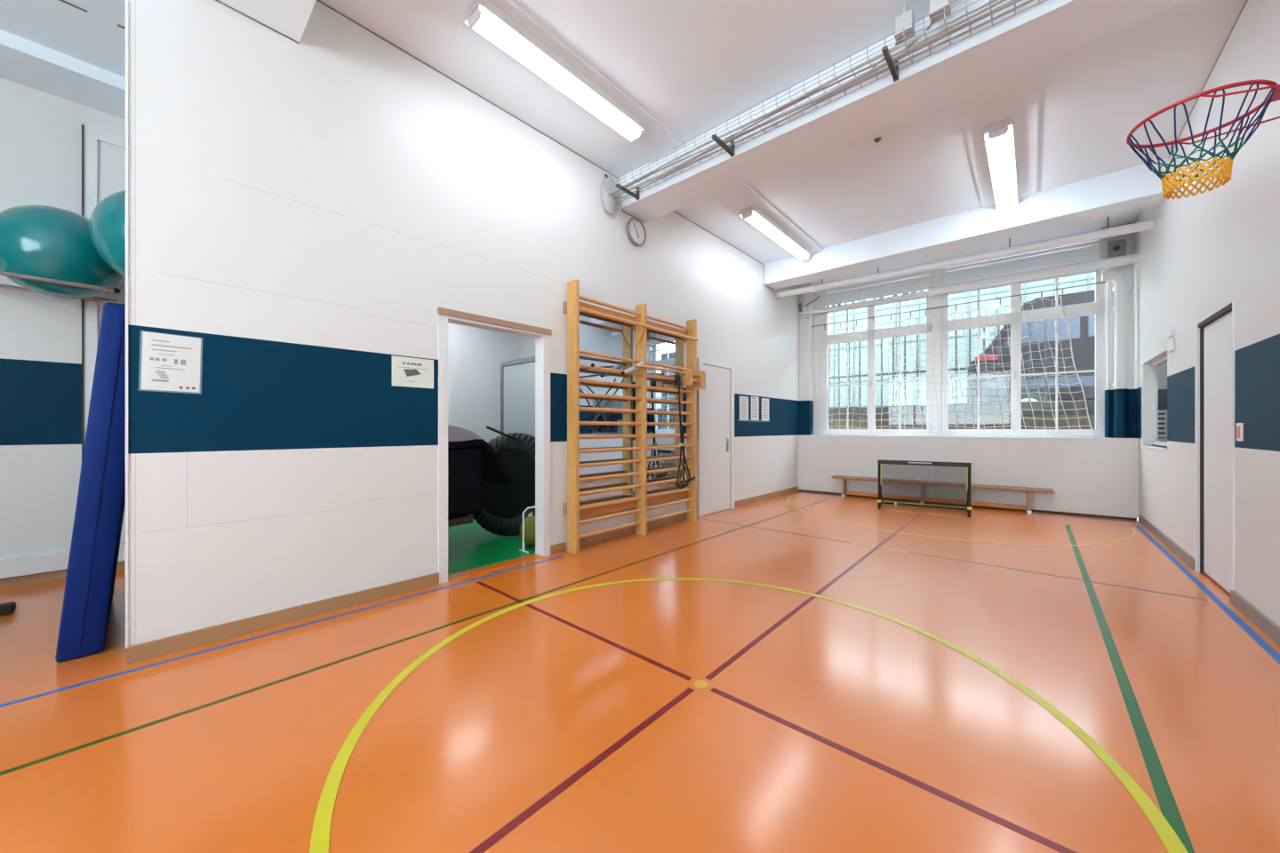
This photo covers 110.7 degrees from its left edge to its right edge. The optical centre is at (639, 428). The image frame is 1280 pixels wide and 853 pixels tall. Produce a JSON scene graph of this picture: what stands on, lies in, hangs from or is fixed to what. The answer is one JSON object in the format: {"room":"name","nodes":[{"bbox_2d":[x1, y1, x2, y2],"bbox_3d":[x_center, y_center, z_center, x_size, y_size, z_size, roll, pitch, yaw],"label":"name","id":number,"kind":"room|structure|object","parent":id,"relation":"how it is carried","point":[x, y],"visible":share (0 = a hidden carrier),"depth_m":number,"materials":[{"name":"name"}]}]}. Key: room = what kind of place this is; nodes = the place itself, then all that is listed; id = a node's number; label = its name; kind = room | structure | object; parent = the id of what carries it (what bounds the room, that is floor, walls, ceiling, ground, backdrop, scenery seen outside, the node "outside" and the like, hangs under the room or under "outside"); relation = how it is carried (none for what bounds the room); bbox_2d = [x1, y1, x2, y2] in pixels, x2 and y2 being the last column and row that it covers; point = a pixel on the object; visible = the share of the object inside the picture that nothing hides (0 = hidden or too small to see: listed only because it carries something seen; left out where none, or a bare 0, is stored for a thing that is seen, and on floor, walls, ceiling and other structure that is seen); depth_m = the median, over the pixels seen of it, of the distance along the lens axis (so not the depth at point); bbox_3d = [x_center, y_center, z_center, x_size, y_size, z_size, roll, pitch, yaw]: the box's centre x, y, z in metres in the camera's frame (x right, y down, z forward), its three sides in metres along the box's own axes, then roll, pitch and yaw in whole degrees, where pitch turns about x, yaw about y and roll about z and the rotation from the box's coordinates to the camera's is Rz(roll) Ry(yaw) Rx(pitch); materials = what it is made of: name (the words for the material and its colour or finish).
{"room":"sports hall","nodes":[
{"label":"sports hall","id":0,"kind":"room"},
{"bbox_2d":[0,77,125,559],"bbox_3d":[-5.247,-0.780,3.090,0.250,3.960,4.250,0,0,42],"label":"wall","id":1,"kind":"structure","parent":0,"point":[41,132],"depth_m":3.49,"materials":[{"name":"white paint"}]},
{"bbox_2d":[0,271,119,303],"bbox_3d":[-4.710,-1.052,3.041,0.619,0.046,1.490,0,0,42],"label":"ball rack","id":2,"kind":"object","parent":1,"relation":"attached to","point":[2,273],"visible":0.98,"depth_m":3.27,"materials":[{"name":"silver metal"}]},
{"bbox_2d":[0,205,124,299],"bbox_3d":[-4.373,-1.315,3.337,0.660,0.660,0.660,0,0,42],"label":"ball","id":3,"kind":"object","parent":2,"relation":"on","point":[40,241],"visible":0.81,"depth_m":3.15,"materials":[{"name":"teal plastic"}]},
{"bbox_2d":[0,29,125,119],"bbox_3d":[-5.013,-2.710,2.782,0.510,0.100,4.100,0,0,42],"label":"trim","id":4,"kind":"structure","parent":1,"relation":"attached to","point":[23,61],"depth_m":3.36,"materials":[{"name":"white paint"}]},
{"bbox_2d":[0,543,125,579],"bbox_3d":[-5.336,1.058,2.734,0.090,0.135,3.600,0,0,42],"label":"trim","id":5,"kind":"structure","parent":1,"relation":"attached to","point":[12,567],"depth_m":3.43,"materials":[{"name":"white paint"}]},
{"bbox_2d":[0,560,125,588],"bbox_3d":[-5.181,1.163,2.931,0.060,0.075,4.100,0,0,42],"label":"baseboard","id":6,"kind":"structure","parent":1,"relation":"attached to","point":[13,581],"depth_m":3.44,"materials":[{"name":"brown wood"}]},
{"bbox_2d":[81,124,125,543],"bbox_3d":[-4.230,-0.750,4.009,0.050,3.460,1.025,0,0,42],"label":"door","id":7,"kind":"structure","parent":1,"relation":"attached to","point":[103,154],"depth_m":3.67,"materials":[{"name":"white paint"}]},
{"bbox_2d":[128,0,799,646],"bbox_3d":[0.378,-0.780,5.652,0.120,3.960,9.048,0,0,42],"label":"wall","id":8,"kind":"structure","parent":0,"point":[307,211],"depth_m":2.89,"materials":[{"name":"white paint"}]},
{"bbox_2d":[125,0,127,648],"bbox_3d":[-2.659,-0.815,2.295,0.136,3.870,0.011,0,0,42],"label":"trim","id":9,"kind":"structure","parent":8,"relation":"attached to","point":[126,1],"depth_m":2.25,"materials":[{"name":"white paint"}]},
{"bbox_2d":[138,330,202,393],"bbox_3d":[-2.505,-0.348,2.370,0.004,0.317,0.237,0,0,42],"label":"notice","id":10,"kind":"object","parent":8,"relation":"attached to","point":[168,363],"visible":1,"depth_m":2.37,"materials":[{"name":"white paper"}]},
{"bbox_2d":[149,339,191,382],"bbox_3d":[-2.507,-0.355,2.366,0.001,0.218,0.152,0,0,42],"label":"print","id":11,"kind":"object","parent":10,"relation":"attached to","point":[170,360],"depth_m":2.36,"materials":[{"name":"grey paper"}]},
{"bbox_2d":[218,0,316,42],"bbox_3d":[-0.619,-2.590,1.132,4.490,0.340,0.440,0,0,42],"label":"trim","id":12,"kind":"structure","parent":8,"relation":"attached to","point":[290,18],"depth_m":2.57,"materials":[{"name":"white paint"}]},
{"bbox_2d":[392,355,433,388],"bbox_3d":[-1.680,-0.413,3.283,0.004,0.217,0.297,0,0,42],"label":"notice","id":13,"kind":"object","parent":8,"relation":"attached to","point":[406,372],"visible":1,"depth_m":3.28,"materials":[{"name":"white paper"}]},
{"bbox_2d":[403,368,420,376],"bbox_3d":[-1.684,-0.411,3.276,0.001,0.065,0.125,0,0,42],"label":"picture","id":14,"kind":"object","parent":13,"relation":"attached to","point":[407,372],"depth_m":3.27,"materials":[{"name":"grey"}]},
{"bbox_2d":[127,486,798,664],"bbox_3d":[0.203,1.156,5.357,0.018,0.088,8.380,0,0,42],"label":"baseboard","id":15,"kind":"structure","parent":8,"relation":"attached to","point":[154,649],"depth_m":2.79,"materials":[{"name":"brown wood"}]},
{"bbox_2d":[438,314,550,583],"bbox_3d":[-1.248,0.160,3.842,0.144,2.080,1.046,0,0,42],"label":"door frame","id":16,"kind":"structure","parent":8,"relation":"in","point":[542,341],"depth_m":3.98,"materials":[{"name":"white paint"}]},
{"bbox_2d":[215,0,773,289],"bbox_3d":[-0.045,-2.586,5.093,0.004,0.348,7.125,0,0,42],"label":"trim","id":17,"kind":"structure","parent":8,"relation":"attached to","point":[223,4],"depth_m":3.38,"materials":[{"name":"grey"}]},
{"bbox_2d":[437,307,551,335],"bbox_3d":[-1.198,-0.905,3.797,0.030,0.050,1.057,0,0,42],"label":"trim","id":18,"kind":"structure","parent":8,"relation":"attached to","point":[440,310],"depth_m":3.72,"materials":[{"name":"beige wood"}]},
{"bbox_2d":[448,553,543,581],"bbox_3d":[-1.251,1.197,3.842,0.138,0.006,0.899,0,0,42],"label":"threshold","id":19,"kind":"object","parent":8,"relation":"attached to","point":[491,567],"depth_m":3.80,"materials":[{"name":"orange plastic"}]},
{"bbox_2d":[579,312,632,505],"bbox_3d":[-0.370,-0.220,4.726,0.012,2.040,0.843,0,0,42],"label":"wall mirror","id":20,"kind":"object","parent":8,"relation":"attached to","point":[597,334],"visible":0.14,"depth_m":4.72,"materials":[{"name":"clear glass"}]},
{"bbox_2d":[600,174,621,215],"bbox_3d":[-0.303,-2.494,4.747,0.085,0.408,0.264,0,0,42],"label":"wall speaker","id":21,"kind":"object","parent":8,"relation":"attached to","point":[610,201],"visible":0.86,"depth_m":4.69,"materials":[{"name":"grey plastic"}]},
{"bbox_2d":[562,279,697,554],"bbox_3d":[0.003,-0.107,4.994,0.217,2.615,2.020,0,0,42],"label":"wall bars","id":22,"kind":"object","parent":8,"relation":"attached to","point":[640,500],"visible":0.98,"depth_m":4.82,"materials":[{"name":"brown wood"}]},
{"bbox_2d":[579,360,644,431],"bbox_3d":[-0.301,-0.359,4.623,0.137,0.788,0.918,0,0,44],"label":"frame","id":23,"kind":"object","parent":22,"relation":"hanging from","point":[642,363],"visible":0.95,"depth_m":4.65,"materials":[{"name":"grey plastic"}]},
{"bbox_2d":[632,363,705,389],"bbox_3d":[0.376,-0.610,5.194,0.136,0.220,1.225,0,0,42],"label":"bar","id":24,"kind":"object","parent":22,"relation":"attached to","point":[700,380],"visible":1,"depth_m":5.45,"materials":[{"name":"brown wood"}]},
{"bbox_2d":[674,369,695,489],"bbox_3d":[0.535,0.012,5.398,0.100,1.434,0.384,0,0,42],"label":"trainer","id":25,"kind":"object","parent":24,"relation":"hanging from","point":[677,378],"visible":1,"depth_m":5.34,"materials":[{"name":"black"}]},
{"bbox_2d":[632,383,635,434],"bbox_3d":[-0.056,-0.202,5.063,0.056,0.636,0.056,0,0,42],"label":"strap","id":26,"kind":"object","parent":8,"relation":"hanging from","point":[634,414],"visible":0.42,"depth_m":5.05,"materials":[{"name":"black"}]},
{"bbox_2d":[626,217,646,246],"bbox_3d":[-0.041,-2.245,5.066,0.047,0.310,0.310,0,0,42],"label":"wall clock","id":27,"kind":"object","parent":8,"relation":"attached to","point":[636,230],"visible":1,"depth_m":5.05,"materials":[{"name":"grey plastic"}]},
{"bbox_2d":[647,328,683,494],"bbox_3d":[0.262,-0.220,5.426,0.012,2.040,0.878,0,0,42],"label":"wall mirror","id":28,"kind":"object","parent":8,"relation":"attached to","point":[662,348],"visible":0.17,"depth_m":5.45,"materials":[{"name":"clear glass"}]},
{"bbox_2d":[696,358,734,517],"bbox_3d":[1.111,0.125,6.306,0.100,2.150,0.925,0,0,42],"label":"door","id":29,"kind":"structure","parent":8,"relation":"in","point":[716,403],"depth_m":6.28,"materials":[{"name":"white paint"}]},
{"bbox_2d":[739,396,748,420],"bbox_3d":[1.633,-0.315,6.949,0.004,0.370,0.280,0,0,42],"label":"notice","id":30,"kind":"object","parent":8,"relation":"attached to","point":[743,400],"visible":1,"depth_m":6.94,"materials":[{"name":"white paper"}]},
{"bbox_2d":[740,398,747,417],"bbox_3d":[1.631,-0.321,6.944,0.001,0.298,0.210,0,0,42],"label":"print","id":31,"kind":"object","parent":30,"relation":"attached to","point":[743,401],"depth_m":6.95,"materials":[{"name":"grey paper"}]},
{"bbox_2d":[737,419,770,422],"bbox_3d":[1.881,-0.121,7.224,0.002,0.022,1.100,0,0,42],"label":"tape strip","id":32,"kind":"object","parent":8,"relation":"attached to","point":[738,420],"visible":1,"depth_m":7.31,"materials":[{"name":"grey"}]},
{"bbox_2d":[751,396,759,420],"bbox_3d":[1.871,-0.323,7.212,0.004,0.385,0.270,0,0,42],"label":"notice","id":33,"kind":"object","parent":8,"relation":"attached to","point":[755,401],"visible":1,"depth_m":7.22,"materials":[{"name":"white paper"}]},
{"bbox_2d":[752,398,757,416],"bbox_3d":[1.869,-0.336,7.208,0.001,0.298,0.200,0,0,42],"label":"print","id":34,"kind":"object","parent":33,"relation":"attached to","point":[754,400],"depth_m":7.20,"materials":[{"name":"grey"}]},
{"bbox_2d":[761,398,768,420],"bbox_3d":[2.123,-0.318,7.491,0.004,0.375,0.280,0,0,42],"label":"notice","id":35,"kind":"object","parent":8,"relation":"attached to","point":[764,402],"visible":1,"depth_m":7.47,"materials":[{"name":"white paper"}]},
{"bbox_2d":[762,400,767,417],"bbox_3d":[2.120,-0.326,7.486,0.001,0.298,0.210,0,0,42],"label":"print","id":36,"kind":"object","parent":35,"relation":"attached to","point":[764,402],"depth_m":7.48,"materials":[{"name":"grey"}]},
{"bbox_2d":[600,0,1046,203],"bbox_3d":[1.321,-2.487,3.286,4.411,0.125,0.328,0,0,42],"label":"cable tray","id":37,"kind":"object","parent":8,"relation":"attached to","point":[892,64],"visible":0.97,"depth_m":3.18,"materials":[{"name":"silver metal"}]},
{"bbox_2d":[619,0,1191,223],"bbox_3d":[1.570,-2.590,3.581,4.470,0.340,0.440,0,0,42],"label":"beam","id":38,"kind":"structure","parent":8,"relation":"attached to","point":[1049,28],"depth_m":3.23,"materials":[{"name":"white paint"}]},
{"bbox_2d":[763,158,1168,289],"bbox_3d":[3.852,-2.590,6.135,4.450,0.340,0.390,0,0,42],"label":"ceiling beam","id":39,"kind":"structure","parent":8,"relation":"attached to","point":[1138,188],"depth_m":5.56,"materials":[{"name":"white paint"}]},
{"bbox_2d":[448,322,519,442],"bbox_3d":[-2.898,-0.300,6.073,0.200,3.000,3.370,0,0,42],"label":"wall","id":40,"kind":"structure","parent":0,"point":[476,356],"depth_m":6.49,"materials":[{"name":"white paint"}]},
{"bbox_2d":[520,336,535,359],"bbox_3d":[-0.951,-0.300,6.330,2.770,3.000,0.200,0,0,42],"label":"wall","id":41,"kind":"structure","parent":0,"point":[527,344],"depth_m":6.93,"materials":[{"name":"white paint"}]},
{"bbox_2d":[0,0,1246,290],"bbox_3d":[0.143,-2.835,3.752,7.430,0.150,12.600,0,0,42],"label":"ceiling","id":42,"kind":"structure","parent":0,"point":[692,66],"depth_m":3.51,"materials":[{"name":"white paint"}]},
{"bbox_2d":[58,0,125,29],"bbox_3d":[-3.599,-2.759,2.997,0.018,0.005,0.700,0,0,42],"label":"trim","id":43,"kind":"structure","parent":42,"relation":"attached to","point":[63,1],"depth_m":2.90,"materials":[{"name":"grey"}]},
{"bbox_2d":[418,0,684,162],"bbox_3d":[-0.659,-2.750,3.368,0.420,0.020,2.840,0,0,42],"label":"trim","id":44,"kind":"structure","parent":42,"relation":"attached to","point":[656,140],"depth_m":3.42,"materials":[{"name":"white paint"}]},
{"bbox_2d":[464,0,645,142],"bbox_3d":[-0.554,-2.682,3.442,0.206,0.117,1.590,0,0,42],"label":"ceiling lamp","id":45,"kind":"object","parent":44,"relation":"attached to","point":[484,17],"visible":1,"depth_m":3.24,"materials":[{"name":"white paint"}]},
{"bbox_2d":[710,182,822,257],"bbox_3d":[1.643,-2.750,5.824,0.440,0.020,3.010,0,0,42],"label":"trim","id":46,"kind":"structure","parent":42,"relation":"attached to","point":[740,196],"depth_m":5.49,"materials":[{"name":"white paint"}]},
{"bbox_2d":[739,205,811,260],"bbox_3d":[1.950,-2.682,6.200,0.206,0.117,1.880,0,0,42],"label":"ceiling lamp","id":47,"kind":"object","parent":46,"relation":"attached to","point":[753,215],"visible":1,"depth_m":5.99,"materials":[{"name":"white paint"}]},
{"bbox_2d":[872,1,915,67],"bbox_3d":[1.670,-2.622,2.933,0.254,0.276,0.108,0,0,42],"label":"junction box","id":48,"kind":"object","parent":42,"relation":"attached to","point":[906,18],"visible":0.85,"depth_m":2.86,"materials":[{"name":"grey plastic"}]},
{"bbox_2d":[904,0,951,48],"bbox_3d":[1.802,-2.622,2.789,0.254,0.276,0.108,0,0,42],"label":"junction box","id":49,"kind":"object","parent":42,"relation":"attached to","point":[934,4],"visible":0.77,"depth_m":2.72,"materials":[{"name":"grey plastic"}]},
{"bbox_2d":[951,0,965,7],"bbox_3d":[1.217,-2.750,1.701,0.500,0.020,2.840,0,0,42],"label":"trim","id":50,"kind":"structure","parent":42,"relation":"attached to","point":[956,2],"depth_m":2.85,"materials":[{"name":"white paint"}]},
{"bbox_2d":[776,216,1154,298],"bbox_3d":[4.139,-2.514,6.415,4.390,0.491,0.130,0,0,38],"label":"pipe","id":51,"kind":"object","parent":42,"relation":"hanging from","point":[1148,225],"visible":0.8,"depth_m":5.95,"materials":[{"name":"white metal"}]},
{"bbox_2d":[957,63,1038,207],"bbox_3d":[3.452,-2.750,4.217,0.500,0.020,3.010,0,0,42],"label":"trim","id":52,"kind":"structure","parent":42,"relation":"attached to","point":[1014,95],"depth_m":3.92,"materials":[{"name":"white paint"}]},
{"bbox_2d":[984,117,1018,212],"bbox_3d":[3.826,-2.682,4.660,0.206,0.117,1.870,0,0,42],"label":"ceiling lamp","id":53,"kind":"object","parent":52,"relation":"attached to","point":[998,137],"visible":1,"depth_m":4.41,"materials":[{"name":"white paint"}]},
{"bbox_2d":[989,132,1014,211],"bbox_3d":[3.826,-2.654,4.660,0.136,0.054,1.810,0,0,42],"label":"diffuser","id":54,"kind":"object","parent":53,"relation":"attached to","point":[1001,144],"depth_m":4.50,"materials":[{"name":"white plastic"}]},
{"bbox_2d":[0,490,1279,852],"bbox_3d":[-0.081,1.259,3.650,7.630,0.122,11.950,0,0,42],"label":"floor","id":55,"kind":"structure","parent":0,"point":[796,672],"depth_m":1.91,"materials":[{"name":"orange plastic"}]},
{"bbox_2d":[0,601,15,615],"bbox_3d":[-4.248,0.750,2.749,0.447,0.900,0.148,0,0,-35],"label":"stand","id":56,"kind":"object","parent":55,"relation":"on","point":[7,608],"visible":1,"depth_m":2.85,"materials":[{"name":"grey"}]},
{"bbox_2d":[55,302,125,662],"bbox_3d":[-3.307,0.260,2.757,1.194,1.880,0.316,0,0,42],"label":"mat","id":57,"kind":"object","parent":55,"relation":"on","point":[100,502],"visible":0.73,"depth_m":2.36,"materials":[{"name":"blue plastic"}]},
{"bbox_2d":[448,447,483,527],"bbox_3d":[-2.249,0.690,4.085,1.170,1.019,1.160,0,0,42],"label":"trolley","id":58,"kind":"object","parent":55,"relation":"on","point":[465,464],"visible":0.03,"depth_m":4.00,"materials":[{"name":"black plastic"}]},
{"bbox_2d":[448,424,513,486],"bbox_3d":[-2.164,0.261,4.204,1.180,0.602,1.450,0,0,42],"label":"mat","id":59,"kind":"object","parent":58,"relation":"on","point":[495,471],"visible":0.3,"depth_m":4.20,"materials":[{"name":"black plastic"}]},
{"bbox_2d":[472,425,535,536],"bbox_3d":[-1.447,0.581,4.867,1.147,1.218,0.571,0,0,3],"label":"tyre","id":60,"kind":"object","parent":55,"relation":"on","point":[504,506],"visible":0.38,"depth_m":4.90,"materials":[{"name":"black rubber"}]},
{"bbox_2d":[500,356,535,437],"bbox_3d":[-1.274,0.180,5.537,0.900,2.040,0.515,0,0,42],"label":"tall cabinet","id":61,"kind":"object","parent":55,"relation":"on","point":[517,377],"visible":0.27,"depth_m":5.38,"materials":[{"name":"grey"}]},
{"bbox_2d":[519,505,535,553],"bbox_3d":[-0.944,0.975,4.463,0.531,0.448,0.141,0,0,-44],"label":"stand","id":62,"kind":"object","parent":55,"relation":"on","point":[523,549],"visible":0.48,"depth_m":4.29,"materials":[{"name":"white metal"}]},
{"bbox_2d":[520,512,535,545],"bbox_3d":[-1.102,1.023,4.511,0.220,0.348,0.242,0,0,42],"label":"mesh bag","id":63,"kind":"object","parent":55,"relation":"on","point":[530,521],"visible":0.7,"depth_m":4.42,"materials":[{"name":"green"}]},
{"bbox_2d":[877,459,972,517],"bbox_3d":[4.137,0.833,6.484,1.131,0.735,0.545,0,0,33],"label":"goal","id":64,"kind":"object","parent":55,"relation":"on","point":[968,466],"visible":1,"depth_m":6.43,"materials":[{"name":"black plastic"}]},
{"bbox_2d":[831,475,1055,513],"bbox_3d":[4.598,1.024,7.033,2.903,0.352,0.240,0,0,38],"label":"bench","id":65,"kind":"object","parent":55,"relation":"on","point":[1028,490],"visible":0.89,"depth_m":6.76,"materials":[{"name":"brown wood"}]},
{"bbox_2d":[799,232,1134,435],"bbox_3d":[4.987,-0.780,7.365,4.531,3.960,0.405,0,0,37],"label":"wall","id":66,"kind":"structure","parent":0,"point":[805,329],"depth_m":6.24,"materials":[{"name":"white paint"}]},
{"bbox_2d":[798,293,820,319],"bbox_3d":[3.210,-2.405,8.384,0.433,0.590,0.105,0,0,42],"label":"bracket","id":67,"kind":"object","parent":66,"relation":"attached to","point":[804,316],"visible":0.9,"depth_m":8.44,"materials":[{"name":"white metal"}]},
{"bbox_2d":[813,290,823,434],"bbox_3d":[3.462,-1.300,8.580,0.180,2.860,0.085,0,0,38],"label":"trim","id":68,"kind":"structure","parent":66,"relation":"attached to","point":[818,304],"depth_m":8.54,"materials":[{"name":"white ceramic"}]},
{"bbox_2d":[798,291,927,316],"bbox_3d":[3.854,-2.192,7.851,2.103,0.087,0.072,0,0,41],"label":"pipe","id":69,"kind":"object","parent":66,"relation":"attached to","point":[923,293],"visible":1,"depth_m":7.72,"materials":[{"name":"white metal"}]},
{"bbox_2d":[822,295,932,435],"bbox_3d":[4.201,-1.075,7.947,1.765,2.410,0.080,0,0,38],"label":"window","id":70,"kind":"structure","parent":66,"relation":"in","point":[871,308],"depth_m":7.94,"materials":[{"name":"white plastic"}]},
{"bbox_2d":[823,270,932,308],"bbox_3d":[4.220,-2.505,7.970,1.765,0.450,0.060,0,0,38],"label":"window","id":71,"kind":"structure","parent":66,"relation":"in","point":[855,293],"depth_m":7.91,"materials":[{"name":"white ceramic"}]},
{"bbox_2d":[932,268,941,435],"bbox_3d":[4.951,-1.300,7.372,0.125,2.860,0.130,0,0,38],"label":"trim","id":72,"kind":"structure","parent":66,"relation":"attached to","point":[936,273],"depth_m":7.32,"materials":[{"name":"white ceramic"}]},
{"bbox_2d":[809,434,1107,438],"bbox_3d":[4.849,0.127,7.300,3.945,0.009,0.190,0,0,38],"label":"trim","id":73,"kind":"structure","parent":66,"relation":"attached to","point":[810,435],"depth_m":7.15,"materials":[{"name":"white ceramic"}]},
{"bbox_2d":[811,281,1105,436],"bbox_3d":[4.842,-0.948,7.286,3.930,2.126,0.042,0,0,38],"label":"safety net","id":74,"kind":"object","parent":66,"relation":"hanging from","point":[1061,289],"visible":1,"depth_m":7.03,"materials":[{"name":"white fabric"}]},
{"bbox_2d":[798,489,1136,520],"bbox_3d":[4.855,1.185,7.261,4.390,0.030,0.345,0,0,38],"label":"trim","id":75,"kind":"structure","parent":66,"relation":"attached to","point":[1033,510],"depth_m":6.28,"materials":[{"name":"grey"}]},
{"bbox_2d":[797,435,1139,518],"bbox_3d":[4.856,0.650,7.250,4.409,1.040,0.360,0,0,38],"label":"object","id":76,"kind":"structure","parent":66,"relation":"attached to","point":[1100,476],"depth_m":6.59,"materials":[{"name":"white paint"}]},
{"bbox_2d":[1106,281,1110,437],"bbox_3d":[6.418,-0.939,6.064,0.038,2.122,0.038,0,0,42],"label":"downpipe","id":77,"kind":"object","parent":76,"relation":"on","point":[1108,283],"visible":0.98,"depth_m":6.05,"materials":[{"name":"white metal"}]},
{"bbox_2d":[1101,271,1133,438],"bbox_3d":[6.459,-1.001,5.989,0.299,2.258,0.197,0,0,42],"label":"downpipe","id":78,"kind":"object","parent":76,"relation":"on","point":[1122,288],"visible":1,"depth_m":5.91,"materials":[{"name":"white metal"}]},
{"bbox_2d":[941,239,1099,286],"bbox_3d":[5.745,-2.505,6.763,1.875,0.450,0.060,0,0,38],"label":"window","id":79,"kind":"structure","parent":66,"relation":"in","point":[1078,252],"depth_m":6.70,"materials":[{"name":"white ceramic"}]},
{"bbox_2d":[941,269,1104,437],"bbox_3d":[5.726,-1.075,6.740,1.875,2.410,0.080,0,0,38],"label":"window","id":80,"kind":"structure","parent":66,"relation":"in","point":[1097,308],"depth_m":6.70,"materials":[{"name":"white plastic"}]},
{"bbox_2d":[928,253,1140,296],"bbox_3d":[5.641,-2.200,6.537,2.296,0.150,0.394,0,0,38],"label":"pipe","id":81,"kind":"object","parent":66,"relation":"attached to","point":[1104,264],"visible":0.98,"depth_m":6.28,"materials":[{"name":"white metal"}]},
{"bbox_2d":[1099,227,1126,259],"bbox_3d":[6.554,-2.515,6.026,0.400,0.430,0.332,0,0,38],"label":"loudspeaker","id":82,"kind":"object","parent":66,"relation":"in","point":[1116,248],"visible":0.7,"depth_m":5.98,"materials":[{"name":"grey plastic"}]},
{"bbox_2d":[1104,388,1135,438],"bbox_3d":[6.631,-0.205,6.074,0.340,0.670,0.160,0,0,38],"label":"trim","id":83,"kind":"structure","parent":66,"relation":"attached to","point":[1131,392],"depth_m":5.99,"materials":[{"name":"blue paint"}]},
{"bbox_2d":[1157,363,1167,439],"bbox_3d":[7.500,-0.300,5.710,1.570,3.000,0.100,0,0,42],"label":"wall","id":84,"kind":"structure","parent":0,"point":[1162,369],"depth_m":6.01,"materials":[{"name":"white paint"}]},
{"bbox_2d":[1157,409,1167,442],"bbox_3d":[7.364,0.225,5.676,1.130,0.950,0.128,0,0,42],"label":"radiator","id":85,"kind":"object","parent":84,"relation":"attached to","point":[1164,412],"visible":0.02,"depth_m":5.93,"materials":[{"name":"white metal"}]},
{"bbox_2d":[1134,0,1279,626],"bbox_3d":[2.823,-0.780,1.438,0.250,3.960,12.500,0,0,42],"label":"wall","id":86,"kind":"structure","parent":0,"point":[1203,252],"depth_m":3.00,"materials":[{"name":"white paint"}]},
{"bbox_2d":[1139,355,1167,451],"bbox_3d":[5.951,-0.287,5.066,0.132,1.045,1.480,0,0,42],"label":"window","id":87,"kind":"structure","parent":86,"relation":"in","point":[1148,371],"depth_m":5.51,"materials":[{"name":"white plastic"}]},
{"bbox_2d":[1166,328,1175,352],"bbox_3d":[5.249,-0.865,4.379,0.030,0.210,0.200,0,0,42],"label":"thermostat","id":88,"kind":"object","parent":86,"relation":"attached to","point":[1170,333],"visible":1,"depth_m":4.33,"materials":[{"name":"white plastic"}]},
{"bbox_2d":[1125,79,1279,199],"bbox_3d":[2.818,-1.409,2.120,0.663,0.452,0.467,0,0,42],"label":"basketball hoop","id":89,"kind":"object","parent":86,"relation":"attached to","point":[1225,170],"visible":1,"depth_m":2.13,"materials":[{"name":"red"}]},
{"bbox_2d":[1168,0,1247,158],"bbox_3d":[4.386,-2.757,3.387,0.004,0.006,2.990,0,0,42],"label":"trim","id":90,"kind":"structure","parent":86,"relation":"attached to","point":[1246,0],"depth_m":3.40,"materials":[{"name":"grey"}]},
{"bbox_2d":[1138,514,1279,647],"bbox_3d":[2.490,1.155,1.266,0.018,0.090,11.800,0,0,42],"label":"baseboard","id":91,"kind":"structure","parent":86,"relation":"attached to","point":[1266,625],"depth_m":2.92,"materials":[{"name":"brown wood"}]},
{"bbox_2d":[1194,299,1234,593],"bbox_3d":[4.458,0.160,3.296,0.252,2.080,0.930,0,0,42],"label":"door","id":92,"kind":"structure","parent":86,"relation":"in","point":[1214,336],"depth_m":3.39,"materials":[{"name":"white paint"}]},
{"bbox_2d":[1236,423,1243,441],"bbox_3d":[3.979,0.025,2.939,0.016,0.120,0.100,0,0,42],"label":"switch","id":93,"kind":"object","parent":86,"relation":"attached to","point":[1239,426],"visible":1,"depth_m":2.92,"materials":[{"name":"white plastic"}]},
{"bbox_3d":[-3.040,-0.780,3.858,2.530,3.960,0.130,0,0,42],"label":"wall","id":94,"kind":"structure","parent":0,"visible":0},
{"bbox_3d":[-3.606,-0.910,3.846,1.000,0.260,0.640,0,0,42],"label":"shelf","id":95,"kind":"object","parent":94,"relation":"attached to","visible":0},
{"bbox_2d":[88,190,125,278],"bbox_3d":[-3.625,-1.412,3.388,0.744,0.744,0.744,0,0,42],"label":"ball","id":96,"kind":"object","parent":95,"relation":"on","point":[107,223],"visible":0.18,"depth_m":3.04,"materials":[{"name":"teal plastic"}]},
{"label":"outside","id":97,"kind":"structure","parent":0,"visible":0},
{"bbox_3d":[12.085,1.350,11.884,14.851,2.100,16.169,0,0,42],"label":"ground","id":98,"kind":"structure","parent":97,"visible":0},
{"bbox_2d":[828,248,1095,407],"bbox_3d":[9.161,-2.100,13.797,15.040,4.800,2.030,0,0,38],"label":"neighbouring building","id":99,"kind":"structure","parent":98,"relation":"on","point":[1083,279],"depth_m":13.28,"materials":[{"name":"grey"}]},
{"bbox_2d":[828,400,1095,429],"bbox_3d":[6.874,-0.080,7.718,11.000,0.760,0.400,0,0,38],"label":"wall","id":100,"kind":"structure","parent":98,"relation":"on","point":[1069,408],"depth_m":8.03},
{"bbox_2d":[828,320,1065,407],"bbox_3d":[4.884,-1.230,9.313,5.900,1.540,0.040,0,0,38],"label":"railing","id":101,"kind":"object","parent":100,"relation":"on","point":[1045,363],"visible":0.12,"depth_m":8.40,"materials":[{"name":"grey metal"}]},
{"bbox_2d":[967,289,1095,403],"bbox_3d":[9.740,-1.360,8.683,5.297,2.619,1.930,0,0,38],"label":"neighbouring building","id":102,"kind":"structure","parent":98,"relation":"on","point":[1082,329],"depth_m":8.78,"materials":[{"name":"black paint"}]},
{"bbox_2d":[975,354,998,361],"bbox_3d":[7.355,-1.490,9.382,0.410,0.120,0.035,0,0,38],"label":"indicator light","id":103,"kind":"object","parent":102,"relation":"attached to","point":[988,358],"depth_m":9.35,"materials":[{"name":"red plastic"}]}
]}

